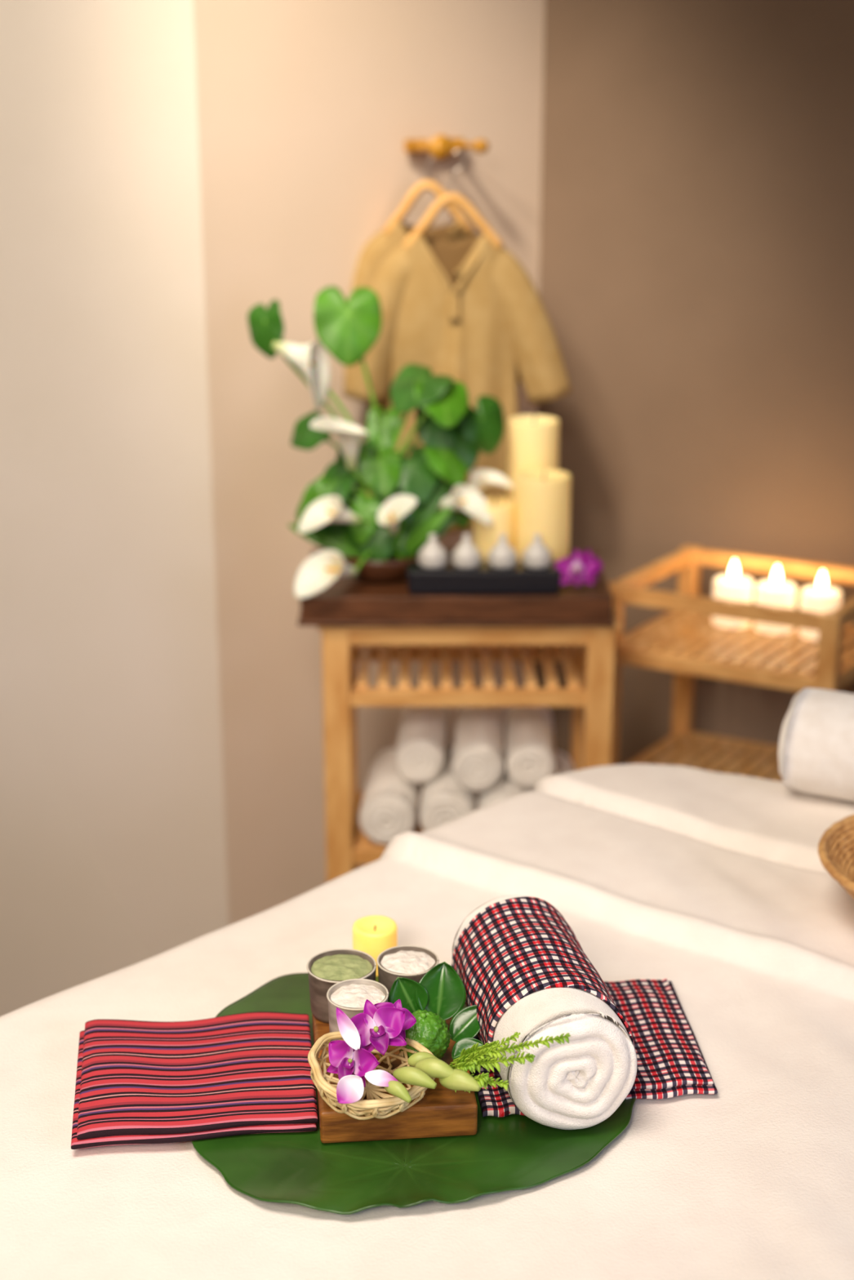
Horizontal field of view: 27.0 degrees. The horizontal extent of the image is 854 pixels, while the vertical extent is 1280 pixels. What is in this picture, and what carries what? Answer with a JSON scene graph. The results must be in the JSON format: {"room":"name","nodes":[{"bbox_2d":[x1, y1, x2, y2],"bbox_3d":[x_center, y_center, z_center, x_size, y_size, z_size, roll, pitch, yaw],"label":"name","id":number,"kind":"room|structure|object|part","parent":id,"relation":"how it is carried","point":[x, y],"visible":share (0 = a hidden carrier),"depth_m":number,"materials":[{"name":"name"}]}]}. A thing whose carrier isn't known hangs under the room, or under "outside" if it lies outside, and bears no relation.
{"room":"spa","nodes":[
{"label":"spa","id":0,"kind":"room"},
{"bbox_2d":[0,0,228,1016],"bbox_3d":[-1.322,-0.628,2.644,1.917,2.600,0.500,-4,18,-12],"label":"wall","id":1,"kind":"structure","parent":0,"point":[113,849],"depth_m":2.71,"materials":[{"name":"beige paint"}]},
{"bbox_2d":[193,0,544,924],"bbox_3d":[-0.158,-0.714,2.909,0.639,2.600,0.300,-12,22,-33],"label":"wall","id":2,"kind":"structure","parent":0,"point":[307,109],"depth_m":2.79,"materials":[{"name":"beige paint"}]},
{"bbox_2d":[404,134,488,160],"bbox_3d":[0.045,-0.763,2.749,0.112,0.039,0.141,-11,21,-31],"label":"peg rail","id":3,"kind":"object","parent":2,"relation":"attached to","point":[440,147],"visible":0.96,"depth_m":2.75,"materials":[{"name":"brown wood"}]},
{"bbox_2d":[343,138,521,497],"bbox_3d":[0.010,-0.492,2.819,0.339,0.584,0.069,0,18,0],"label":"robe","id":4,"kind":"object","parent":3,"relation":"hanging from","point":[396,232],"visible":0.06,"depth_m":2.77,"materials":[{"name":"fabric"}]},
{"bbox_3d":[0.004,-0.431,2.827,0.215,0.462,0.047,0,18,0],"label":"panel","id":5,"kind":"part","parent":4,"relation":"part of","materials":[{"name":"beige fabric"}]},
{"bbox_3d":[0.003,-0.673,2.769,0.145,0.085,0.028,0,18,0],"label":"hanger arm","id":6,"kind":"part","parent":4,"relation":"part of","materials":[{"name":"brown wood"}]},
{"bbox_3d":[0.004,-0.440,2.855,0.215,0.462,0.013,0,18,0],"label":"panel","id":7,"kind":"part","parent":4,"relation":"part of","materials":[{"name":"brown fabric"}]},
{"bbox_3d":[0.012,-0.779,2.798,0.111,0.020,0.014,-12,22,-33],"label":"rail","id":8,"kind":"part","parent":3,"relation":"part of","materials":[{"name":"brown wood"}]},
{"bbox_2d":[342,149,571,533],"bbox_3d":[0.047,-0.456,2.752,0.359,0.584,0.069,0,18,0],"label":"robe","id":9,"kind":"object","parent":3,"relation":"hanging from","point":[468,311],"visible":0.68,"depth_m":2.73,"materials":[{"name":"fabric"}]},
{"bbox_3d":[0.041,-0.403,2.788,0.231,0.462,0.013,0,18,0],"label":"panel","id":10,"kind":"part","parent":9,"relation":"part of","materials":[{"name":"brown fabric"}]},
{"bbox_3d":[0.040,-0.636,2.703,0.154,0.085,0.028,0,18,0],"label":"hanger arm","id":11,"kind":"part","parent":9,"relation":"part of","materials":[{"name":"brown wood"}]},
{"bbox_3d":[0.041,-0.394,2.760,0.231,0.462,0.047,0,18,0],"label":"panel","id":12,"kind":"part","parent":9,"relation":"part of","materials":[{"name":"beige fabric"}]},
{"bbox_2d":[359,747,420,844],"bbox_3d":[-0.053,0.231,2.651,0.082,0.082,0.203,1,18,3],"label":"towel","id":13,"kind":"object","parent":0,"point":[388,809],"depth_m":2.57,"materials":[{"name":"white fabric"}]},
{"bbox_2d":[395,706,448,782],"bbox_3d":[-0.007,0.147,2.677,0.072,0.073,0.202,1,18,3],"label":"towel","id":14,"kind":"object","parent":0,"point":[421,751],"depth_m":2.60,"materials":[{"name":"white fabric"}]},
{"bbox_2d":[418,745,476,831],"bbox_3d":[0.033,0.228,2.661,0.082,0.082,0.203,1,18,3],"label":"towel","id":15,"kind":"object","parent":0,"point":[445,797],"depth_m":2.57,"materials":[{"name":"white fabric"}]},
{"bbox_2d":[476,746,529,809],"bbox_3d":[0.115,0.229,2.661,0.085,0.078,0.202,0,18,0],"label":"towel","id":16,"kind":"object","parent":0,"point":[488,793],"depth_m":2.58,"materials":[{"name":"white fabric"}]},
{"bbox_2d":[506,706,555,787],"bbox_3d":[0.155,0.154,2.668,0.073,0.072,0.203,1,18,3],"label":"towel","id":17,"kind":"object","parent":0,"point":[530,738],"depth_m":2.59,"materials":[{"name":"white fabric"}]},
{"bbox_2d":[529,751,575,791],"bbox_3d":[0.189,0.233,2.662,0.073,0.073,0.202,1,18,3],"label":"towel","id":18,"kind":"object","parent":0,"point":[563,764],"depth_m":2.69,"materials":[{"name":"white fabric"}]},
{"bbox_2d":[533,0,853,779],"bbox_3d":[1.264,-0.612,2.596,2.268,2.600,0.300,9,20,26],"label":"wall","id":19,"kind":"structure","parent":0,"point":[696,281],"depth_m":2.89,"materials":[{"name":"brown paint"}]},
{"bbox_3d":[0.000,1.246,1.246,4.800,0.100,6.000,0,18,0],"label":"floor","id":20,"kind":"structure","parent":0,"visible":0},
{"bbox_2d":[0,763,853,1279],"bbox_3d":[0.134,0.806,1.175,1.702,0.778,2.011,10,20,28],"label":"bed","id":21,"kind":"object","parent":20,"relation":"on","point":[716,886],"visible":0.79,"depth_m":1.42,"materials":[{"name":"white fabric"}]},
{"bbox_2d":[352,915,397,976],"bbox_3d":[-0.046,0.272,1.577,0.040,0.044,0.040,0,18,0],"label":"candle","id":22,"kind":"object","parent":21,"relation":"on","point":[373,935],"visible":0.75,"depth_m":1.56,"materials":[{"name":"wax"}]},
{"bbox_2d":[191,973,635,1214],"bbox_3d":[-0.009,0.343,1.407,0.368,0.010,0.368,0,18,0],"label":"leaf","id":23,"kind":"object","parent":21,"relation":"on","point":[512,1152],"visible":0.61,"depth_m":1.30,"materials":[{"name":"green plant"}]},
{"bbox_2d":[71,1011,317,1149],"bbox_3d":[-0.182,0.340,1.396,0.188,0.015,0.170,-2,18,-7],"label":"striped cloth","id":24,"kind":"object","parent":23,"relation":"on","point":[138,1082],"visible":0.99,"depth_m":1.38,"materials":[{"name":"fabric"}]},
{"bbox_2d":[311,1013,477,1143],"bbox_3d":[-0.029,0.332,1.401,0.117,0.028,0.178,-2,18,-5],"label":"wooden tray","id":25,"kind":"object","parent":23,"relation":"on","point":[442,1112],"visible":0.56,"depth_m":1.32,"materials":[{"name":"brown wood"}]},
{"bbox_2d":[306,948,376,1023],"bbox_3d":[-0.069,0.282,1.443,0.057,0.041,0.057,0,18,0],"label":"cup","id":26,"kind":"object","parent":25,"relation":"on","point":[326,968],"visible":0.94,"depth_m":1.43,"materials":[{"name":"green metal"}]},
{"bbox_2d":[326,978,388,1054],"bbox_3d":[-0.054,0.296,1.393,0.049,0.044,0.049,0,18,0],"label":"cup","id":27,"kind":"object","parent":25,"relation":"on","point":[350,996],"visible":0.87,"depth_m":1.39,"materials":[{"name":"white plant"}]},
{"bbox_2d":[307,1031,435,1119],"bbox_3d":[-0.040,0.325,1.325,0.097,0.037,0.091,0,18,0],"label":"woven bamboo basket","id":28,"kind":"object","parent":25,"relation":"on","point":[379,1108],"visible":0.66,"depth_m":1.31,"materials":[{"name":"beige wicker"}]},
{"bbox_2d":[326,999,416,1103],"bbox_3d":[-0.043,0.294,1.312,0.058,0.058,0.092,3,18,9],"label":"orchid flowers","id":29,"kind":"object","parent":28,"relation":"in","point":[380,1025],"visible":1,"depth_m":1.31,"materials":[{"name":"purple plant"}]},
{"bbox_2d":[383,1051,480,1102],"bbox_3d":[0.001,0.317,1.296,0.069,0.021,0.048,-5,19,-14],"label":"buds","id":30,"kind":"object","parent":28,"relation":"in","point":[426,1066],"visible":1,"depth_m":1.29,"materials":[{"name":"plant"}]},
{"bbox_2d":[376,945,439,1002],"bbox_3d":[-0.015,0.279,1.447,0.051,0.043,0.051,0,18,0],"label":"cup","id":31,"kind":"object","parent":25,"relation":"on","point":[412,962],"visible":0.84,"depth_m":1.44,"materials":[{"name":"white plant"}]},
{"bbox_2d":[399,1009,451,1058],"bbox_3d":[-0.002,0.305,1.367,0.043,0.043,0.042,0,18,0],"label":"lime","id":32,"kind":"object","parent":25,"relation":"on","point":[429,1029],"depth_m":1.35,"materials":[{"name":"green plant"}]},
{"bbox_2d":[388,961,484,1061],"bbox_3d":[0.014,0.288,1.390,0.081,0.058,0.042,13,22,34],"label":"leaves","id":33,"kind":"object","parent":25,"relation":"on","point":[441,991],"visible":0.77,"depth_m":1.40,"materials":[{"name":"green plant"}]},
{"bbox_2d":[448,1031,570,1093],"bbox_3d":[0.049,0.302,1.286,0.032,0.077,0.117,-17,24,-41],"label":"sprig","id":34,"kind":"object","parent":25,"relation":"on","point":[472,1059],"visible":0.86,"depth_m":1.28,"materials":[{"name":"green plant"}]},
{"bbox_2d":[452,893,637,1129],"bbox_3d":[0.088,0.290,1.407,0.101,0.101,0.219,-4,18,-11],"label":"rolled towel","id":35,"kind":"object","parent":23,"relation":"on","point":[579,1083],"visible":0.54,"depth_m":1.31,"materials":[{"name":"white fabric"}]},
{"bbox_2d":[451,896,717,1117],"bbox_3d":[0.127,0.282,1.431,0.200,0.110,0.200,-2,18,-7],"label":"plaid cloth","id":36,"kind":"object","parent":35,"relation":"on","point":[513,949],"visible":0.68,"depth_m":1.41,"materials":[{"name":"fabric"}]},
{"bbox_2d":[777,687,853,801],"bbox_3d":[0.554,0.131,1.817,0.378,0.113,0.113,9,20,26],"label":"roll","id":37,"kind":"object","parent":21,"relation":"on","point":[815,749],"visible":1,"depth_m":1.84,"materials":[{"name":"white fabric"}]},
{"bbox_2d":[817,813,853,898],"bbox_3d":[0.480,0.224,1.629,0.242,0.056,0.242,0,18,0],"label":"bowl","id":38,"kind":"object","parent":21,"relation":"on","point":[835,854],"visible":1,"depth_m":1.66,"materials":[{"name":"brown wicker"}]},
{"bbox_2d":[317,603,619,882],"bbox_3d":[0.058,0.314,2.688,0.419,0.782,0.230,0,18,0],"label":"wooden side table","id":39,"kind":"object","parent":20,"relation":"on","point":[586,654],"visible":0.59,"depth_m":2.51,"materials":[{"name":"brown wood"}]},
{"bbox_3d":[-0.127,0.347,2.598,0.038,0.774,0.034,0,18,0],"label":"leg","id":40,"kind":"part","parent":39,"relation":"part of","materials":[{"name":"brown wood"}]},
{"bbox_3d":[-0.127,0.287,2.782,0.038,0.774,0.034,0,18,0],"label":"leg","id":41,"kind":"part","parent":39,"relation":"part of","materials":[{"name":"brown wood"}]},
{"bbox_3d":[0.058,0.312,2.584,0.339,0.025,0.020,0,18,0],"label":"rail","id":42,"kind":"part","parent":39,"relation":"part of","materials":[{"name":"brown wood"}]},
{"bbox_3d":[0.058,0.251,2.772,0.339,0.025,0.020,0,18,0],"label":"rail","id":43,"kind":"part","parent":39,"relation":"part of","materials":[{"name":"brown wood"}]},
{"bbox_2d":[297,548,614,626],"bbox_3d":[0.040,-0.078,2.563,0.436,0.041,0.262,0,18,0],"label":"wood tray","id":44,"kind":"object","parent":39,"relation":"on","point":[348,601],"visible":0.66,"depth_m":2.44,"materials":[{"name":"brown wood"}]},
{"bbox_2d":[247,285,514,598],"bbox_3d":[-0.054,-0.283,2.477,0.342,0.410,0.184,-7,19,-22],"label":"lily arrangement","id":45,"kind":"object","parent":44,"relation":"on","point":[375,538],"visible":1,"depth_m":2.48,"materials":[{"name":"green plant"}]},
{"bbox_3d":[-0.141,-0.273,2.476,0.167,0.344,0.007,0,18,0],"label":"stem","id":46,"kind":"part","parent":45,"relation":"part of","materials":[{"name":"green plant"}]},
{"bbox_3d":[-0.142,-0.260,2.485,0.137,0.314,0.034,0,18,0],"label":"stem","id":47,"kind":"part","parent":45,"relation":"part of","materials":[{"name":"green plant"}]},
{"bbox_3d":[-0.105,-0.210,2.531,0.114,0.190,0.007,-1,18,-2],"label":"stem","id":48,"kind":"part","parent":45,"relation":"part of","materials":[{"name":"green plant"}]},
{"bbox_3d":[-0.098,-0.160,2.515,0.113,0.106,0.017,-9,20,-27],"label":"stem","id":49,"kind":"part","parent":45,"relation":"part of","materials":[{"name":"plant"}]},
{"bbox_3d":[-0.082,-0.176,2.500,0.048,0.144,0.029,0,18,0],"label":"stem","id":50,"kind":"part","parent":45,"relation":"part of","materials":[{"name":"green plant"}]},
{"bbox_3d":[-0.092,-0.185,2.506,0.022,0.158,0.006,-2,18,-8],"label":"stem","id":51,"kind":"part","parent":45,"relation":"part of","materials":[{"name":"green plant"}]},
{"bbox_3d":[-0.085,-0.111,2.495,0.011,0.028,0.073,7,19,20],"label":"stem","id":52,"kind":"part","parent":45,"relation":"part of","materials":[{"name":"green plant"}]},
{"bbox_3d":[-0.081,-0.283,2.491,0.060,0.353,0.009,-5,19,-16],"label":"stem","id":53,"kind":"part","parent":45,"relation":"part of","materials":[{"name":"green plant"}]},
{"bbox_3d":[-0.086,-0.168,2.507,0.081,0.125,0.017,0,18,0],"label":"stem","id":54,"kind":"part","parent":45,"relation":"part of","materials":[{"name":"green plant"}]},
{"bbox_3d":[-0.074,-0.141,2.505,0.013,0.076,0.068,11,21,31],"label":"stem","id":55,"kind":"part","parent":45,"relation":"part of","materials":[{"name":"green plant"}]},
{"bbox_2d":[341,554,417,582],"bbox_3d":[-0.065,-0.110,2.546,0.132,0.040,0.132,0,18,0],"label":"bowl","id":56,"kind":"object","parent":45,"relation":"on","point":[379,568],"depth_m":2.50,"materials":[{"name":"brown wood"}]},
{"bbox_3d":[-0.035,-0.235,2.488,0.064,0.263,0.008,0,18,0],"label":"stem","id":57,"kind":"part","parent":45,"relation":"part of","materials":[{"name":"green plant"}]},
{"bbox_3d":[-0.032,-0.214,2.520,0.098,0.204,0.007,1,18,4],"label":"stem","id":58,"kind":"part","parent":45,"relation":"part of","materials":[{"name":"green plant"}]},
{"bbox_3d":[-0.023,-0.228,2.491,0.090,0.249,0.026,0,18,0],"label":"stem","id":59,"kind":"part","parent":45,"relation":"part of","materials":[{"name":"green plant"}]},
{"bbox_2d":[406,560,561,594],"bbox_3d":[0.079,-0.087,2.482,0.214,0.034,0.060,0,18,0],"label":"tray","id":60,"kind":"object","parent":44,"relation":"on","point":[484,579],"visible":0.91,"depth_m":2.46,"materials":[{"name":"black paint"}]},
{"bbox_2d":[417,533,447,568],"bbox_3d":[0.008,-0.126,2.470,0.042,0.046,0.042,0,18,0],"label":"ceramic pot","id":61,"kind":"object","parent":60,"relation":"on","point":[432,555],"visible":1,"depth_m":2.46,"materials":[{"name":"white ceramic"}]},
{"bbox_2d":[451,533,481,568],"bbox_3d":[0.055,-0.126,2.470,0.042,0.046,0.042,0,18,0],"label":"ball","id":62,"kind":"object","parent":60,"relation":"on","point":[466,554],"visible":1,"depth_m":2.46,"materials":[{"name":"white ceramic"}]},
{"bbox_2d":[487,533,517,568],"bbox_3d":[0.105,-0.126,2.470,0.042,0.046,0.042,0,18,0],"label":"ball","id":63,"kind":"object","parent":60,"relation":"on","point":[502,554],"visible":1,"depth_m":2.46,"materials":[{"name":"white ceramic"}]},
{"bbox_2d":[521,533,551,568],"bbox_3d":[0.153,-0.126,2.470,0.042,0.046,0.042,0,18,0],"label":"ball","id":64,"kind":"object","parent":60,"relation":"on","point":[536,555],"visible":1,"depth_m":2.46,"materials":[{"name":"white ceramic"}]},
{"bbox_2d":[473,497,514,560],"bbox_3d":[0.095,-0.147,2.534,0.058,0.116,0.058,0,18,0],"label":"pillar candle","id":65,"kind":"object","parent":44,"relation":"on","point":[501,510],"visible":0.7,"depth_m":2.51,"materials":[{"name":"beige wax"}]},
{"bbox_2d":[507,414,559,550],"bbox_3d":[0.154,-0.221,2.597,0.073,0.218,0.073,0,18,0],"label":"pillar candle","id":66,"kind":"object","parent":44,"relation":"on","point":[533,439],"visible":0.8,"depth_m":2.55,"materials":[{"name":"beige wax"}]},
{"bbox_2d":[515,468,570,578],"bbox_3d":[0.164,-0.165,2.526,0.077,0.156,0.077,0,18,0],"label":"pillar candle","id":67,"kind":"object","parent":44,"relation":"on","point":[543,495],"visible":0.8,"depth_m":2.49,"materials":[{"name":"beige wax"}]},
{"bbox_2d":[554,549,602,587],"bbox_3d":[0.216,-0.096,2.469,0.074,0.061,0.040,-12,21,-32],"label":"orchid","id":68,"kind":"object","parent":44,"relation":"on","point":[578,568],"visible":1,"depth_m":2.46,"materials":[{"name":"purple plant"}]},
{"bbox_3d":[0.058,0.019,2.697,0.339,0.022,0.020,0,18,0],"label":"shelf rail","id":69,"kind":"part","parent":39,"relation":"part of","materials":[{"name":"brown wood"}]},
{"bbox_2d":[359,706,575,844],"bbox_3d":[0.066,0.191,2.664,0.326,0.151,0.252,0,18,0],"label":"bath towels","id":70,"kind":"object","parent":39,"relation":"on","point":[478,761],"visible":0.84,"depth_m":2.58,"materials":[{"name":"white fabric"}]},
{"bbox_2d":[452,706,503,791],"bbox_3d":[0.077,0.156,2.648,0.074,0.074,0.202,1,18,3],"label":"towel","id":71,"kind":"object","parent":70,"relation":"on","point":[477,748],"depth_m":2.57,"materials":[{"name":"white fabric"}]},
{"bbox_3d":[0.058,0.081,2.509,0.339,0.022,0.020,0,18,0],"label":"shelf rail","id":72,"kind":"part","parent":39,"relation":"part of","materials":[{"name":"brown wood"}]},
{"bbox_3d":[0.242,0.287,2.782,0.038,0.774,0.034,0,18,0],"label":"leg","id":73,"kind":"part","parent":39,"relation":"part of","materials":[{"name":"brown wood"}]},
{"bbox_3d":[0.246,0.050,2.603,0.020,0.022,0.170,0,18,0],"label":"shelf rail","id":74,"kind":"part","parent":39,"relation":"part of","materials":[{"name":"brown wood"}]},
{"bbox_3d":[0.242,0.347,2.598,0.038,0.774,0.034,0,18,0],"label":"leg","id":75,"kind":"part","parent":39,"relation":"part of","materials":[{"name":"brown wood"}]},
{"bbox_2d":[607,545,853,781],"bbox_3d":[0.510,0.267,2.868,0.402,0.760,0.294,9,20,26],"label":"trolley","id":76,"kind":"object","parent":20,"relation":"on","point":[686,637],"visible":0.59,"depth_m":2.76,"materials":[{"name":"brown wood"}]},
{"bbox_3d":[0.284,0.277,2.836,0.029,0.760,0.029,9,20,26],"label":"post","id":77,"kind":"part","parent":76,"relation":"part of","materials":[{"name":"brown wood"}]},
{"bbox_3d":[0.434,0.209,3.046,0.029,0.760,0.029,9,20,26],"label":"post","id":78,"kind":"part","parent":76,"relation":"part of","materials":[{"name":"brown wood"}]},
{"bbox_2d":[711,560,753,628],"bbox_3d":[0.487,-0.077,2.830,0.062,0.105,0.062,0,18,0],"label":"candle","id":79,"kind":"object","parent":76,"relation":"on","point":[734,587],"visible":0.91,"depth_m":2.81,"materials":[{"name":"beige wax"}]},
{"bbox_2d":[753,564,795,634],"bbox_3d":[0.549,-0.068,2.800,0.062,0.105,0.062,0,18,0],"label":"candle","id":80,"kind":"object","parent":76,"relation":"on","point":[776,592],"visible":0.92,"depth_m":2.79,"materials":[{"name":"beige wax"}]},
{"bbox_2d":[798,570,841,640],"bbox_3d":[0.613,-0.058,2.770,0.062,0.105,0.062,0,18,0],"label":"candle","id":81,"kind":"object","parent":76,"relation":"on","point":[821,597],"visible":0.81,"depth_m":2.75,"materials":[{"name":"beige wax"}]},
{"bbox_3d":[0.586,0.325,2.690,0.029,0.760,0.029,9,20,26],"label":"post","id":82,"kind":"part","parent":76,"relation":"part of","materials":[{"name":"brown wood"}]}
]}

